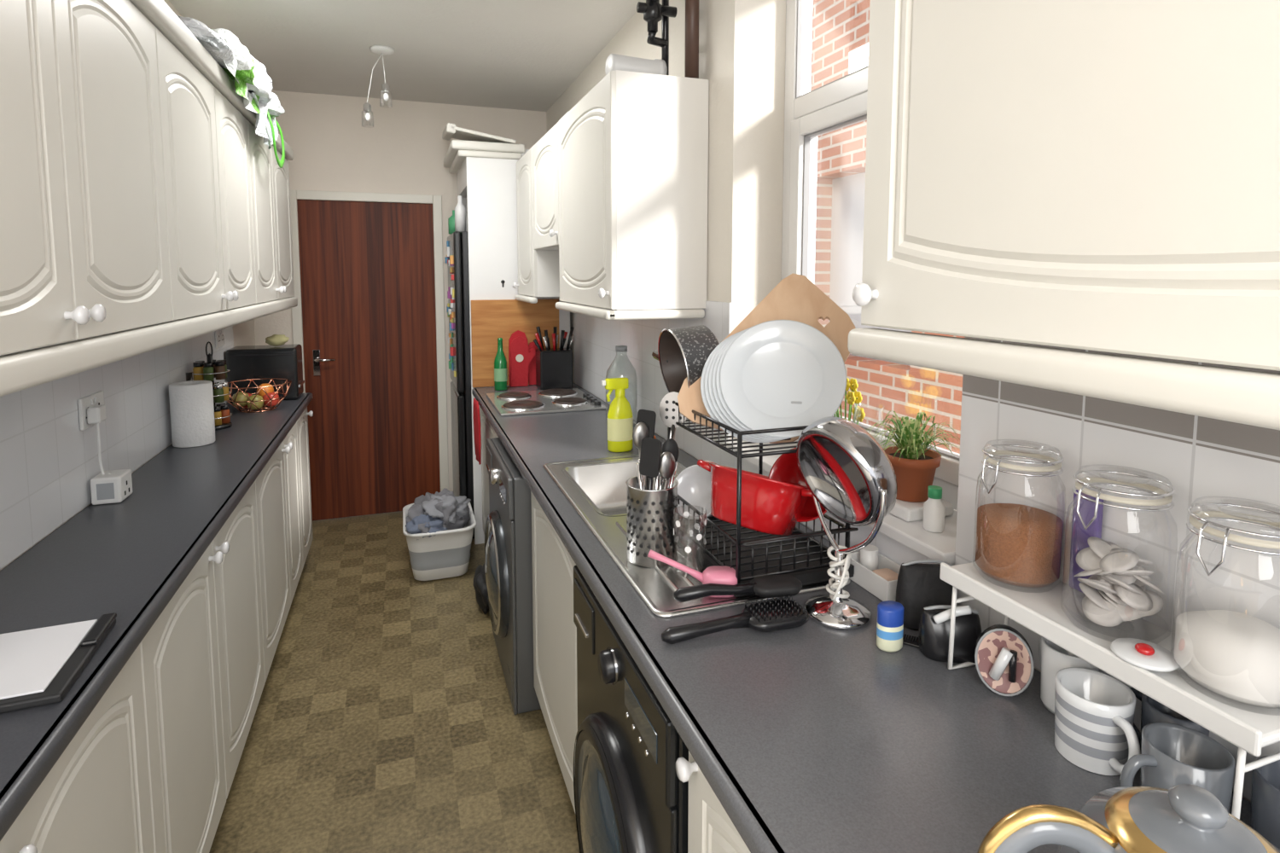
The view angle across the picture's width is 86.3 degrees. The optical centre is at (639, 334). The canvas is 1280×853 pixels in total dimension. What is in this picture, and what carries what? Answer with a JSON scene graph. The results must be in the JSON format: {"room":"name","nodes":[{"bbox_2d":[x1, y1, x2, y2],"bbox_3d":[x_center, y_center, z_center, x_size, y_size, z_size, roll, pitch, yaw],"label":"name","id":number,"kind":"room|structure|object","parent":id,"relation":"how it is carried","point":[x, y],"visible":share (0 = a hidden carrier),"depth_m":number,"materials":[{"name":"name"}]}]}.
{"room":"kitchen","nodes":[
{"label":"kitchen","id":0,"kind":"room"},
{"bbox_2d":[0,0,255,570],"bbox_3d":[-1.326,0.131,1.141,0.100,2.620,6.200,-2,5,-19],"label":"wall","id":1,"kind":"structure","parent":0,"point":[243,334],"depth_m":3.70,"materials":[{"name":"beige paint"}]},
{"bbox_2d":[0,0,89,355],"bbox_3d":[-1.016,-0.315,0.870,0.327,0.705,0.497,-2,5,-19],"label":"upper cabinet","id":2,"kind":"object","parent":1,"relation":"attached to","point":[37,311],"visible":1,"depth_m":1.05,"materials":[{"name":"white wood"}]},
{"bbox_2d":[51,0,172,340],"bbox_3d":[-1.186,-0.357,1.355,0.327,0.705,0.527,-2,5,-19],"label":"upper cabinet","id":3,"kind":"object","parent":1,"relation":"attached to","point":[106,61],"visible":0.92,"depth_m":1.35,"materials":[{"name":"white wood"}]},
{"bbox_2d":[0,308,233,570],"bbox_3d":[-1.180,0.297,0.898,0.006,0.508,5.620,-2,5,-19],"label":"wall tiles","id":4,"kind":"structure","parent":1,"relation":"attached to","point":[48,465],"depth_m":1.80,"materials":[{"name":"tile"}]},
{"bbox_2d":[77,390,104,430],"bbox_3d":[-1.521,0.210,1.898,0.013,0.086,0.146,-2,5,-19],"label":"wall socket","id":5,"kind":"object","parent":4,"relation":"attached to","point":[96,398],"visible":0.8,"depth_m":1.85,"materials":[{"name":"white plastic"}]},
{"bbox_2d":[87,405,110,474],"bbox_3d":[-1.492,0.304,1.885,0.033,0.214,0.050,-2,5,-19],"label":"plug","id":6,"kind":"object","parent":5,"relation":"attached to","point":[96,414],"visible":0.81,"depth_m":1.87,"materials":[{"name":"white plastic"}]},
{"bbox_2d":[0,296,297,396],"bbox_3d":[-1.238,-0.024,1.913,0.045,0.051,3.620,-2,5,-19],"label":"trim","id":7,"kind":"structure","parent":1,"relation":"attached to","point":[22,370],"depth_m":1.27,"materials":[{"name":"wood"}]},
{"bbox_2d":[154,26,233,320],"bbox_3d":[-1.363,-0.401,1.857,0.327,0.705,0.537,-2,5,-19],"label":"upper cabinet","id":8,"kind":"object","parent":1,"relation":"attached to","point":[186,97],"visible":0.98,"depth_m":1.85,"materials":[{"name":"white wood"}]},
{"bbox_2d":[213,86,255,309],"bbox_3d":[-1.535,-0.444,2.346,0.327,0.705,0.497,-2,5,-19],"label":"upper cabinet","id":9,"kind":"object","parent":1,"relation":"attached to","point":[231,125],"visible":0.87,"depth_m":2.35,"materials":[{"name":"white wood"}]},
{"bbox_2d":[247,120,284,303],"bbox_3d":[-1.700,-0.485,2.817,0.327,0.705,0.497,-2,5,-19],"label":"upper cabinet","id":10,"kind":"object","parent":1,"relation":"attached to","point":[260,166],"visible":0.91,"depth_m":2.83,"materials":[{"name":"white wood"}]},
{"bbox_2d":[270,145,294,299],"bbox_3d":[-1.869,-0.527,3.296,0.327,0.705,0.517,-2,5,-19],"label":"upper cabinet","id":11,"kind":"object","parent":1,"relation":"attached to","point":[280,176],"visible":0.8,"depth_m":3.31,"materials":[{"name":"white wood"}]},
{"bbox_3d":[-0.846,-0.272,0.386,0.327,0.705,0.527,-2,5,-19],"label":"upper cabinet","id":12,"kind":"object","parent":1,"relation":"attached to","visible":0},
{"bbox_2d":[129,0,293,160],"bbox_3d":[-1.238,-0.785,1.847,0.065,0.058,3.620,-2,5,-19],"label":"crown molding","id":13,"kind":"structure","parent":12,"relation":"on","point":[157,12],"depth_m":1.86,"materials":[{"name":"white wood"}]},
{"bbox_2d":[177,15,285,168],"bbox_3d":[-1.463,-0.845,2.350,0.318,0.382,1.310,-2,5,-19],"label":"shopping bags","id":14,"kind":"object","parent":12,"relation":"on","point":[252,81],"visible":0.44,"depth_m":2.30},
{"bbox_2d":[209,511,578,852],"bbox_3d":[-0.456,1.430,1.613,1.980,0.050,6.300,-2,5,-19],"label":"floor","id":15,"kind":"structure","parent":0,"point":[385,721],"depth_m":2.31,"materials":[{"name":"tile"}]},
{"bbox_2d":[0,644,153,852],"bbox_3d":[-1.017,0.969,1.046,0.367,0.768,0.517,-2,5,-19],"label":"base cabinet","id":16,"kind":"object","parent":15,"relation":"on","point":[96,797],"visible":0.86,"depth_m":1.13,"materials":[{"name":"white wood"}]},
{"bbox_2d":[0,392,313,841],"bbox_3d":[-1.002,0.566,0.974,0.363,0.038,5.600,-2,5,-19],"label":"countertop","id":17,"kind":"structure","parent":16,"relation":"on","point":[129,558],"depth_m":1.50,"materials":[{"name":"grey laminate"}]},
{"bbox_2d":[0,612,116,714],"bbox_3d":[-1.028,0.527,1.067,0.282,0.022,0.250,-2,5,-22],"label":"clipboard","id":18,"kind":"object","parent":17,"relation":"on","point":[38,667],"visible":1,"depth_m":1.09,"materials":[{"name":"white paper"}]},
{"bbox_2d":[90,469,132,505],"bbox_3d":[-1.481,0.427,1.915,0.070,0.074,0.090,-2,5,-19],"label":"socket","id":19,"kind":"object","parent":17,"relation":"on","point":[114,487],"visible":0.95,"depth_m":1.88,"materials":[{"name":"white plastic"}]},
{"bbox_2d":[168,380,215,448],"bbox_3d":[-1.668,0.294,2.545,0.136,0.228,0.136,-2,5,-19],"label":"paper towel roll","id":20,"kind":"object","parent":17,"relation":"on","point":[191,402],"visible":1,"depth_m":2.49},
{"bbox_2d":[192,341,232,430],"bbox_3d":[-1.761,0.207,2.803,0.140,0.358,0.140,-2,5,-19],"label":"spice rack","id":21,"kind":"object","parent":17,"relation":"on","point":[211,369],"visible":0.66,"depth_m":2.78,"materials":[{"name":"glass"}]},
{"bbox_2d":[226,378,291,413],"bbox_3d":[-1.785,0.288,3.184,0.295,0.126,0.281,-2,5,-19],"label":"fruit basket","id":22,"kind":"object","parent":17,"relation":"on","point":[264,407],"visible":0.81,"depth_m":3.13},
{"bbox_2d":[232,383,279,409],"bbox_3d":[-1.785,0.287,3.181,0.192,0.110,0.167,-2,5,-19],"label":"fruit","id":23,"kind":"object","parent":22,"relation":"in","point":[261,395],"depth_m":3.14,"materials":[{"name":"multicoloured food"}]},
{"bbox_2d":[225,344,304,402],"bbox_3d":[-1.897,0.195,3.471,0.323,0.264,0.220,-2,5,-19],"label":"bin","id":24,"kind":"object","parent":17,"relation":"on","point":[283,361],"visible":0.88,"depth_m":3.38,"materials":[{"name":"black metal"}]},
{"bbox_2d":[265,334,289,346],"bbox_3d":[-1.849,0.029,3.478,0.110,0.061,0.078,-2,5,-19],"label":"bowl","id":25,"kind":"object","parent":24,"relation":"on","point":[275,340],"visible":1,"depth_m":3.46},
{"bbox_2d":[139,542,226,852],"bbox_3d":[-1.191,0.925,1.540,0.367,0.768,0.527,-2,5,-19],"label":"base cabinet","id":26,"kind":"object","parent":15,"relation":"on","point":[179,657],"visible":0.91,"depth_m":1.56,"materials":[{"name":"white wood"}]},
{"bbox_2d":[211,481,265,799],"bbox_3d":[-1.373,0.880,2.057,0.367,0.768,0.567,-2,5,-19],"label":"base cabinet","id":27,"kind":"object","parent":15,"relation":"on","point":[236,579],"visible":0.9,"depth_m":2.06,"materials":[{"name":"white wood"}]},
{"bbox_2d":[255,441,290,682],"bbox_3d":[-1.566,0.832,2.607,0.367,0.768,0.597,-2,5,-19],"label":"base cabinet","id":28,"kind":"object","parent":15,"relation":"on","point":[270,484],"visible":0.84,"depth_m":2.61,"materials":[{"name":"white wood"}]},
{"bbox_2d":[283,422,302,604],"bbox_3d":[-1.731,0.791,3.077,0.367,0.768,0.397,-2,5,-19],"label":"base cabinet","id":29,"kind":"object","parent":15,"relation":"on","point":[291,464],"visible":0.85,"depth_m":3.11,"materials":[{"name":"white wood"}]},
{"bbox_2d":[296,407,313,567],"bbox_3d":[-1.863,0.758,3.453,0.367,0.768,0.397,-2,5,-19],"label":"base cabinet","id":30,"kind":"object","parent":15,"relation":"on","point":[302,422],"visible":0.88,"depth_m":3.49,"materials":[{"name":"white wood"}]},
{"bbox_2d":[402,501,476,581],"bbox_3d":[-1.063,1.089,3.614,0.354,0.270,0.499,-2,5,-19],"label":"laundry basket","id":31,"kind":"object","parent":15,"relation":"on","point":[445,555],"visible":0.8,"depth_m":3.42,"materials":[{"name":"white plastic"}]},
{"bbox_2d":[405,488,471,538],"bbox_3d":[-1.062,0.988,3.605,0.347,0.335,0.497,-2,5,-19],"label":"pile","id":32,"kind":"object","parent":31,"relation":"in","point":[429,513],"visible":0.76,"depth_m":3.45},
{"bbox_2d":[444,231,474,539],"bbox_3d":[-0.828,0.274,4.213,0.665,1.760,0.575,-2,5,-19],"label":"freezer","id":33,"kind":"object","parent":15,"relation":"on","point":[456,258],"depth_m":3.87,"materials":[{"name":"metal"}]},
{"bbox_2d":[448,195,465,234],"bbox_3d":[-0.990,-0.711,3.982,0.235,0.240,0.320,-2,5,-19],"label":"bottles","id":34,"kind":"object","parent":33,"relation":"on","point":[456,222],"depth_m":3.82},
{"bbox_2d":[472,563,488,614],"bbox_3d":[-0.714,1.166,3.169,0.112,0.203,0.264,-2,5,-19],"label":"black holdall","id":35,"kind":"object","parent":15,"relation":"on","point":[480,584],"visible":0.62,"depth_m":3.10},
{"bbox_2d":[479,407,498,534],"bbox_3d":[-0.483,0.754,3.496,0.547,0.768,0.927,-2,5,-19],"label":"base cabinet","id":36,"kind":"object","parent":15,"relation":"on","point":[487,431],"visible":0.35,"depth_m":3.67,"materials":[{"name":"white wood"}]},
{"bbox_2d":[471,383,1250,852],"bbox_3d":[0.241,0.535,1.333,0.583,0.038,5.460,-2,5,-19],"label":"countertop","id":37,"kind":"structure","parent":36,"relation":"on","point":[811,737],"depth_m":0.97,"materials":[{"name":"grey laminate"}]},
{"bbox_2d":[473,398,481,465],"bbox_3d":[-0.829,0.489,3.474,0.017,0.300,0.200,-2,5,-19],"label":"tea towel","id":38,"kind":"object","parent":37,"relation":"hanging from","point":[477,433],"visible":1,"depth_m":3.42,"materials":[{"name":"red fabric"}]},
{"bbox_2d":[494,337,507,390],"bbox_3d":[-0.763,0.161,3.734,0.073,0.285,0.073,-2,5,-19],"label":"glass bottle","id":39,"kind":"object","parent":37,"relation":"on","point":[500,362],"visible":1,"depth_m":3.71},
{"bbox_2d":[508,330,538,386],"bbox_3d":[-0.640,0.133,3.867,0.200,0.315,0.044,-2,5,-19],"label":"gloves","id":40,"kind":"object","parent":37,"relation":"on","point":[521,355],"visible":0.91,"depth_m":3.84,"materials":[{"name":"red fabric"}]},
{"bbox_2d":[485,388,607,416],"bbox_3d":[-0.480,0.321,3.385,0.495,0.030,0.570,-2,5,-19],"label":"cooktop","id":41,"kind":"object","parent":37,"relation":"in","point":[573,399],"visible":0.99,"depth_m":3.28,"materials":[{"name":"metal"}]},
{"bbox_2d":[533,326,575,389],"bbox_3d":[-0.477,0.128,3.768,0.245,0.345,0.140,-2,5,-19],"label":"knife block","id":42,"kind":"object","parent":37,"relation":"on","point":[554,366],"visible":0.98,"depth_m":3.72,"materials":[{"name":"black plastic"}]},
{"bbox_2d":[601,377,633,452],"bbox_3d":[-0.081,0.286,2.443,0.115,0.262,0.068,-2,5,-19],"label":"spray bottle","id":43,"kind":"object","parent":37,"relation":"on","point":[619,415],"visible":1,"depth_m":2.42,"materials":[{"name":"yellow plastic"}]},
{"bbox_2d":[543,453,850,617],"bbox_3d":[0.058,0.543,1.833,0.435,0.160,1.080,-2,5,-19],"label":"stainless steel sink","id":44,"kind":"object","parent":37,"relation":"in","point":[596,490],"visible":0.38,"depth_m":1.68,"materials":[{"name":"silver metal"}]},
{"bbox_2d":[625,476,678,567],"bbox_3d":[0.027,0.409,1.508,0.116,0.168,0.116,-2,5,-19],"label":"utensil holder","id":45,"kind":"object","parent":44,"relation":"on","point":[651,520],"visible":0.91,"depth_m":1.46,"materials":[{"name":"metal"}]},
{"bbox_2d":[632,391,686,490],"bbox_3d":[0.035,0.305,1.527,0.109,0.330,0.191,1,5,16],"label":"cooking utensils","id":46,"kind":"object","parent":45,"relation":"in","point":[651,464],"visible":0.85,"depth_m":1.50,"materials":[{"name":"black plastic"}]},
{"bbox_2d":[673,509,706,575],"bbox_3d":[0.104,0.431,1.425,0.070,0.130,0.070,-2,5,-19],"label":"drinking glass","id":47,"kind":"object","parent":44,"relation":"on","point":[688,549],"visible":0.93,"depth_m":1.41,"materials":[{"name":"white"}]},
{"bbox_2d":[647,549,737,598],"bbox_3d":[0.103,0.470,1.342,0.180,0.072,0.057,1,5,7],"label":"dish brush","id":48,"kind":"object","parent":44,"relation":"on","point":[714,574],"visible":0.7,"depth_m":1.33,"materials":[{"name":"pink plastic"}]},
{"bbox_2d":[667,402,858,597],"bbox_3d":[0.252,0.327,1.509,0.270,0.322,0.403,-2,5,-19],"label":"dish rack","id":49,"kind":"object","parent":44,"relation":"on","point":[753,554],"visible":0.39,"depth_m":1.43,"materials":[{"name":"black metal"}]},
{"bbox_2d":[651,325,719,393],"bbox_3d":[0.102,0.068,1.668,0.126,0.187,0.303,-2,5,-19],"label":"saucepan","id":50,"kind":"object","parent":49,"relation":"on","point":[682,353],"visible":0.61,"depth_m":1.58,"materials":[{"name":"silver metal"}]},
{"bbox_2d":[674,465,711,519],"bbox_3d":[0.135,0.367,1.583,0.111,0.117,0.117,-2,5,-19],"label":"bowl","id":51,"kind":"object","parent":49,"relation":"in","point":[694,485],"visible":0.48,"depth_m":1.62,"materials":[{"name":"ceramic"}]},
{"bbox_2d":[697,459,812,535],"bbox_3d":[0.256,0.344,1.451,0.227,0.161,0.253,-2,5,-19],"label":"pot","id":52,"kind":"object","parent":49,"relation":"in","point":[771,507],"visible":0.84,"depth_m":1.36,"materials":[{"name":"ceramic"}]},
{"bbox_2d":[677,273,855,443],"bbox_3d":[0.285,0.047,1.502,0.375,0.361,0.191,-2,5,-19],"label":"chopping board","id":53,"kind":"object","parent":49,"relation":"on","point":[795,298],"visible":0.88,"depth_m":1.54,"materials":[{"name":"brown wood"}]},
{"bbox_2d":[700,320,846,442],"bbox_3d":[0.274,0.096,1.427,0.302,0.248,0.147,2,5,20],"label":"plates","id":54,"kind":"object","parent":49,"relation":"on","point":[776,374],"visible":0.97,"depth_m":1.42,"materials":[{"name":"ceramic"}]},
{"bbox_2d":[768,448,827,522],"bbox_3d":[0.358,0.318,1.459,0.133,0.150,0.148,-2,5,-19],"label":"bowl","id":55,"kind":"object","parent":49,"relation":"in","point":[786,468],"visible":0.25,"depth_m":1.51,"materials":[{"name":"ceramic"}]},
{"bbox_2d":[661,595,808,644],"bbox_3d":[0.170,0.509,1.205,0.275,0.038,0.077,-2,5,-19],"label":"brush","id":56,"kind":"object","parent":37,"relation":"on","point":[779,614],"visible":1,"depth_m":1.20,"materials":[{"name":"black plastic"}]},
{"bbox_2d":[673,574,802,603],"bbox_3d":[0.186,0.480,1.288,0.250,0.029,0.060,-1,5,-11],"label":"brush","id":57,"kind":"object","parent":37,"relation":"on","point":[780,585],"visible":1,"depth_m":1.28,"materials":[{"name":"black plastic"}]},
{"bbox_2d":[796,416,897,630],"bbox_3d":[0.371,0.335,1.255,0.128,0.372,0.227,-2,5,-19],"label":"vanity mirror","id":58,"kind":"object","parent":37,"relation":"on","point":[846,471],"visible":1,"depth_m":1.23,"materials":[{"name":"silver metal"}]},
{"bbox_2d":[843,544,900,601],"bbox_3d":[0.486,0.477,1.383,0.076,0.066,0.140,-2,5,-19],"label":"container","id":59,"kind":"object","parent":37,"relation":"on","point":[876,573],"visible":0.56,"depth_m":1.38,"materials":[{"name":"white plastic"}]},
{"bbox_2d":[876,600,904,652],"bbox_3d":[0.423,0.494,1.154,0.047,0.073,0.037,-2,5,-19],"label":"jar","id":60,"kind":"object","parent":37,"relation":"on","point":[890,613],"visible":1,"depth_m":1.14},
{"bbox_2d":[895,559,957,630],"bbox_3d":[0.517,0.464,1.232,0.104,0.117,0.065,0,5,2],"label":"bag","id":61,"kind":"object","parent":37,"relation":"on","point":[919,586],"visible":0.53,"depth_m":1.21,"materials":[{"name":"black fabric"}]},
{"bbox_2d":[918,605,982,663],"bbox_3d":[0.513,0.482,1.124,0.098,0.100,0.065,1,5,12],"label":"bag","id":62,"kind":"object","parent":37,"relation":"on","point":[933,629],"visible":0.84,"depth_m":1.11,"materials":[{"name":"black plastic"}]},
{"bbox_2d":[974,623,1034,696],"bbox_3d":[0.553,0.492,1.039,0.080,0.101,0.056,3,6,29],"label":"tin","id":63,"kind":"object","parent":37,"relation":"on","point":[1003,659],"visible":1,"depth_m":1.02,"materials":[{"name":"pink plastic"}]},
{"bbox_2d":[1038,636,1099,714],"bbox_3d":[0.617,0.495,1.006,0.072,0.096,0.104,-2,5,-19],"label":"coffee mug","id":64,"kind":"object","parent":37,"relation":"on","point":[1053,658],"visible":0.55,"depth_m":0.98,"materials":[{"name":"white ceramic"}]},
{"bbox_2d":[1054,667,1140,775],"bbox_3d":[0.600,0.508,0.882,0.088,0.093,0.120,-2,5,-19],"label":"coffee mug","id":65,"kind":"object","parent":37,"relation":"on","point":[1095,711],"visible":0.92,"depth_m":0.87,"materials":[{"name":"white ceramic"}]},
{"bbox_2d":[939,562,1279,820],"bbox_3d":[0.616,0.465,0.917,0.141,0.172,0.431,-2,5,-19],"label":"shelf","id":66,"kind":"object","parent":37,"relation":"on","point":[1042,613],"visible":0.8,"depth_m":0.86,"materials":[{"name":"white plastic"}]},
{"bbox_2d":[972,440,1066,593],"bbox_3d":[0.576,0.271,1.040,0.124,0.206,0.120,-2,5,-19],"label":"jar","id":67,"kind":"object","parent":66,"relation":"on","point":[1016,544],"visible":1,"depth_m":1.00,"materials":[{"name":"clear glass"}]},
{"bbox_2d":[1068,489,1103,593],"bbox_3d":[0.650,0.304,0.995,0.013,0.149,0.040,-2,5,-19],"label":"packet","id":68,"kind":"object","parent":66,"relation":"on","point":[1079,537],"visible":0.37,"depth_m":0.99,"materials":[{"name":"plastic"}]},
{"bbox_2d":[1061,465,1177,644],"bbox_3d":[0.626,0.284,0.896,0.124,0.206,0.120,-2,5,-19],"label":"jar","id":69,"kind":"object","parent":66,"relation":"on","point":[1119,577],"visible":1,"depth_m":0.88,"materials":[{"name":"clear glass"}]},
{"bbox_2d":[1110,638,1179,672],"bbox_3d":[0.605,0.379,0.818,0.068,0.016,0.068,-2,5,-19],"label":"lid","id":70,"kind":"object","parent":66,"relation":"on","point":[1141,654],"visible":1,"depth_m":0.81,"materials":[{"name":"plastic"}]},
{"bbox_2d":[1170,497,1279,715],"bbox_3d":[0.672,0.296,0.762,0.124,0.206,0.120,-2,5,-19],"label":"jar","id":71,"kind":"object","parent":66,"relation":"on","point":[1234,655],"visible":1,"depth_m":0.74,"materials":[{"name":"clear glass"}]},
{"bbox_2d":[977,784,1279,852],"bbox_3d":[0.437,0.475,0.554,0.254,0.215,0.201,-3,6,-31],"label":"teapot","id":72,"kind":"object","parent":37,"relation":"on","point":[1183,818],"visible":1,"depth_m":0.55,"materials":[{"name":"grey ceramic"}]},
{"bbox_2d":[1129,687,1209,751],"bbox_3d":[0.666,0.509,0.878,0.068,0.091,0.105,-2,5,-19],"label":"coffee mug","id":73,"kind":"object","parent":37,"relation":"on","point":[1153,711],"visible":0.22,"depth_m":0.86,"materials":[{"name":"grey ceramic"}]},
{"bbox_2d":[1119,722,1235,814],"bbox_3d":[0.614,0.518,0.784,0.118,0.089,0.084,-2,5,-19],"label":"coffee mug","id":74,"kind":"object","parent":37,"relation":"on","point":[1172,754],"visible":0.56,"depth_m":0.78,"materials":[{"name":"grey ceramic"}]},
{"bbox_2d":[1250,756,1279,849],"bbox_3d":[0.689,0.520,0.718,0.110,0.096,0.085,-2,5,-19],"label":"coffee mug","id":75,"kind":"object","parent":37,"relation":"on","point":[1265,811],"visible":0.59,"depth_m":0.72,"materials":[{"name":"grey ceramic"}]},
{"bbox_2d":[443,139,570,544],"bbox_3d":[-0.821,0.042,4.195,0.650,2.265,0.695,-2,5,-19],"label":"tall cabinet","id":76,"kind":"object","parent":15,"relation":"on","point":[485,171],"visible":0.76,"depth_m":3.80,"materials":[{"name":"wood"}]},
{"bbox_2d":[442,122,515,143],"bbox_3d":[-0.951,-1.151,3.978,0.380,0.155,0.599,-2,5,-19],"label":"board","id":77,"kind":"object","parent":76,"relation":"on","point":[450,130],"visible":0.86,"depth_m":3.75,"materials":[{"name":"wood"}]},
{"bbox_2d":[470,299,559,387],"bbox_3d":[-0.702,0.046,3.877,0.495,0.488,0.022,-2,5,-19],"label":"board","id":78,"kind":"object","parent":76,"relation":"attached to","point":[491,320],"visible":0.71,"depth_m":3.83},
{"bbox_2d":[484,437,541,715],"bbox_3d":[-0.288,0.881,2.736,0.653,0.848,0.620,-2,5,-19],"label":"washing machine","id":79,"kind":"object","parent":15,"relation":"on","point":[508,531],"visible":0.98,"depth_m":2.40,"materials":[{"name":"metal"}]},
{"bbox_2d":[530,490,577,812],"bbox_3d":[0.003,0.875,2.114,0.547,0.768,0.707,-2,5,-19],"label":"base cabinet","id":80,"kind":"object","parent":15,"relation":"on","point":[555,630],"visible":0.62,"depth_m":2.01,"materials":[{"name":"white wood"}]},
{"bbox_2d":[573,565,688,852],"bbox_3d":[0.182,0.992,1.467,0.608,0.848,0.615,-2,5,-19],"label":"washing machine","id":81,"kind":"object","parent":15,"relation":"on","point":[630,797],"visible":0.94,"depth_m":1.29,"materials":[{"name":"black metal"}]},
{"bbox_2d":[675,750,750,852],"bbox_3d":[0.420,0.983,0.882,0.577,0.768,0.617,-2,5,-19],"label":"base cabinet","id":82,"kind":"object","parent":15,"relation":"on","point":[710,829],"visible":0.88,"depth_m":1.01,"materials":[{"name":"white wood"}]},
{"bbox_2d":[254,90,546,491],"bbox_3d":[-1.433,-0.157,4.428,2.080,2.620,0.100,-2,5,-19],"label":"wall","id":83,"kind":"structure","parent":0,"point":[404,150],"depth_m":4.23,"materials":[{"name":"beige paint"}]},
{"bbox_2d":[296,199,440,520],"bbox_3d":[-1.686,0.168,4.300,0.780,1.985,0.107,-2,5,-19],"label":"door","id":84,"kind":"structure","parent":83,"relation":"in","point":[368,283],"depth_m":4.31,"materials":[{"name":"brown wood"}]},
{"bbox_2d":[290,189,448,491],"bbox_3d":[-1.696,0.141,4.326,0.890,2.045,0.068,-2,5,-19],"label":"door frame","id":85,"kind":"structure","parent":83,"relation":"attached to","point":[297,325],"depth_m":4.34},
{"bbox_2d":[168,0,645,111],"bbox_3d":[-0.408,-1.246,1.396,2.080,0.080,6.300,-2,5,-19],"label":"ceiling","id":86,"kind":"structure","parent":0,"point":[520,55],"depth_m":3.17,"materials":[{"name":"paint"}]},
{"bbox_2d":[361,45,394,126],"bbox_3d":[-1.260,-1.185,3.282,0.158,0.369,0.110,-2,5,-19],"label":"pendant light","id":87,"kind":"object","parent":86,"relation":"attached to","point":[382,50],"depth_m":3.27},
{"bbox_2d":[828,172,911,366],"bbox_3d":[1.514,-0.438,4.323,0.030,1.200,1.000,-2,5,-19],"label":"window pane","id":88,"kind":"structure","parent":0,"point":[847,215],"depth_m":4.59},
{"bbox_2d":[546,0,1250,802],"bbox_3d":[0.523,0.075,1.786,0.260,2.620,6.200,-2,5,-19],"label":"wall","id":89,"kind":"structure","parent":0,"point":[742,43],"depth_m":2.09,"materials":[{"name":"white paint"}]},
{"bbox_2d":[512,146,559,296],"bbox_3d":[-0.463,-0.572,3.611,0.357,0.730,0.487,-2,5,-19],"label":"upper cabinet","id":90,"kind":"object","parent":89,"relation":"attached to","point":[538,270],"visible":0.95,"depth_m":3.43,"materials":[{"name":"white wood"}]},
{"bbox_2d":[532,122,558,250],"bbox_3d":[-0.288,-0.643,3.103,0.357,0.500,0.567,-2,5,-19],"label":"upper cabinet","id":91,"kind":"object","parent":89,"relation":"attached to","point":[545,183],"visible":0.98,"depth_m":3.02,"materials":[{"name":"white wood"}]},
{"bbox_2d":[514,295,704,319],"bbox_3d":[-0.243,-0.137,3.024,0.340,0.030,1.810,-2,5,-19],"label":"trim","id":92,"kind":"structure","parent":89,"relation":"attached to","point":[605,314],"depth_m":2.20,"materials":[{"name":"wood"}]},
{"bbox_2d":[558,69,708,309],"bbox_3d":[-0.071,-0.474,2.497,0.357,0.730,0.737,-2,5,-19],"label":"upper cabinet","id":93,"kind":"object","parent":89,"relation":"attached to","point":[633,150],"visible":1,"depth_m":2.17,"materials":[{"name":"white wood"}]},
{"bbox_2d":[605,53,667,75],"bbox_3d":[-0.013,-0.860,2.219,0.187,0.086,0.086,-2,6,-26],"label":"flue pipe","id":94,"kind":"object","parent":93,"relation":"on","point":[614,61],"visible":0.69,"depth_m":2.18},
{"bbox_2d":[636,0,699,78],"bbox_3d":[0.084,-1.050,2.219,0.204,0.445,0.140,0,5,-5],"label":"pipes","id":95,"kind":"object","parent":93,"relation":"on","point":[653,11],"visible":0.94,"depth_m":2.19,"materials":[{"name":"black metal"}]},
{"bbox_2d":[721,438,957,564],"bbox_3d":[0.497,0.372,1.707,0.200,0.025,0.916,-2,5,-19],"label":"window sill","id":96,"kind":"structure","parent":89,"relation":"attached to","point":[941,546],"depth_m":1.36,"materials":[{"name":"paint"}]},
{"bbox_2d":[833,378,865,424],"bbox_3d":[0.510,0.225,1.687,0.070,0.271,0.110,-2,5,-19],"label":"flowers","id":97,"kind":"object","parent":96,"relation":"on","point":[852,398],"visible":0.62,"depth_m":1.66,"materials":[{"name":"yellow plant"}]},
{"bbox_2d":[889,499,953,522],"bbox_3d":[0.582,0.365,1.478,0.120,0.028,0.135,-2,5,-19],"label":"tub","id":98,"kind":"object","parent":96,"relation":"on","point":[907,511],"visible":0.41,"depth_m":1.42,"materials":[{"name":"white plastic"}]},
{"bbox_2d":[867,410,960,502],"bbox_3d":[0.568,0.264,1.465,0.181,0.174,0.233,-2,5,-19],"label":"spider plant","id":99,"kind":"object","parent":98,"relation":"in","point":[914,465],"visible":0.96,"depth_m":1.44,"materials":[{"name":"green plant"}]},
{"bbox_2d":[922,485,945,533],"bbox_3d":[0.586,0.346,1.358,0.040,0.086,0.040,-2,5,-19],"label":"lotion bottle","id":100,"kind":"object","parent":96,"relation":"on","point":[933,509],"visible":1,"depth_m":1.34,"materials":[{"name":"white plastic"}]},
{"bbox_2d":[781,0,960,511],"bbox_3d":[0.612,-0.358,1.684,0.075,1.440,0.920,-2,5,-19],"label":"window","id":101,"kind":"structure","parent":89,"relation":"in","point":[840,103],"depth_m":2.01,"materials":[{"name":"white plastic"}]},
{"bbox_2d":[573,300,1279,800],"bbox_3d":[0.520,0.235,1.405,0.006,0.543,5.460,-2,5,-19],"label":"wall tiles","id":102,"kind":"structure","parent":89,"relation":"attached to","point":[1211,460],"depth_m":0.98,"materials":[{"name":"tile"}]},
{"bbox_2d":[847,0,1279,430],"bbox_3d":[0.597,-0.326,0.594,0.357,0.775,0.875,-2,5,-19],"label":"upper cabinet","id":103,"kind":"object","parent":89,"relation":"attached to","point":[1091,175],"depth_m":0.65,"materials":[{"name":"white wood"}]},
{"label":"outside","id":104,"kind":"structure","parent":0,"visible":0},
{"bbox_2d":[810,0,964,453],"bbox_3d":[0.914,-1.474,5.830,0.250,7.000,7.400,-2,5,-19],"label":"brick wall","id":105,"kind":"structure","parent":104,"point":[840,28],"depth_m":4.25,"materials":[{"name":"brick"}]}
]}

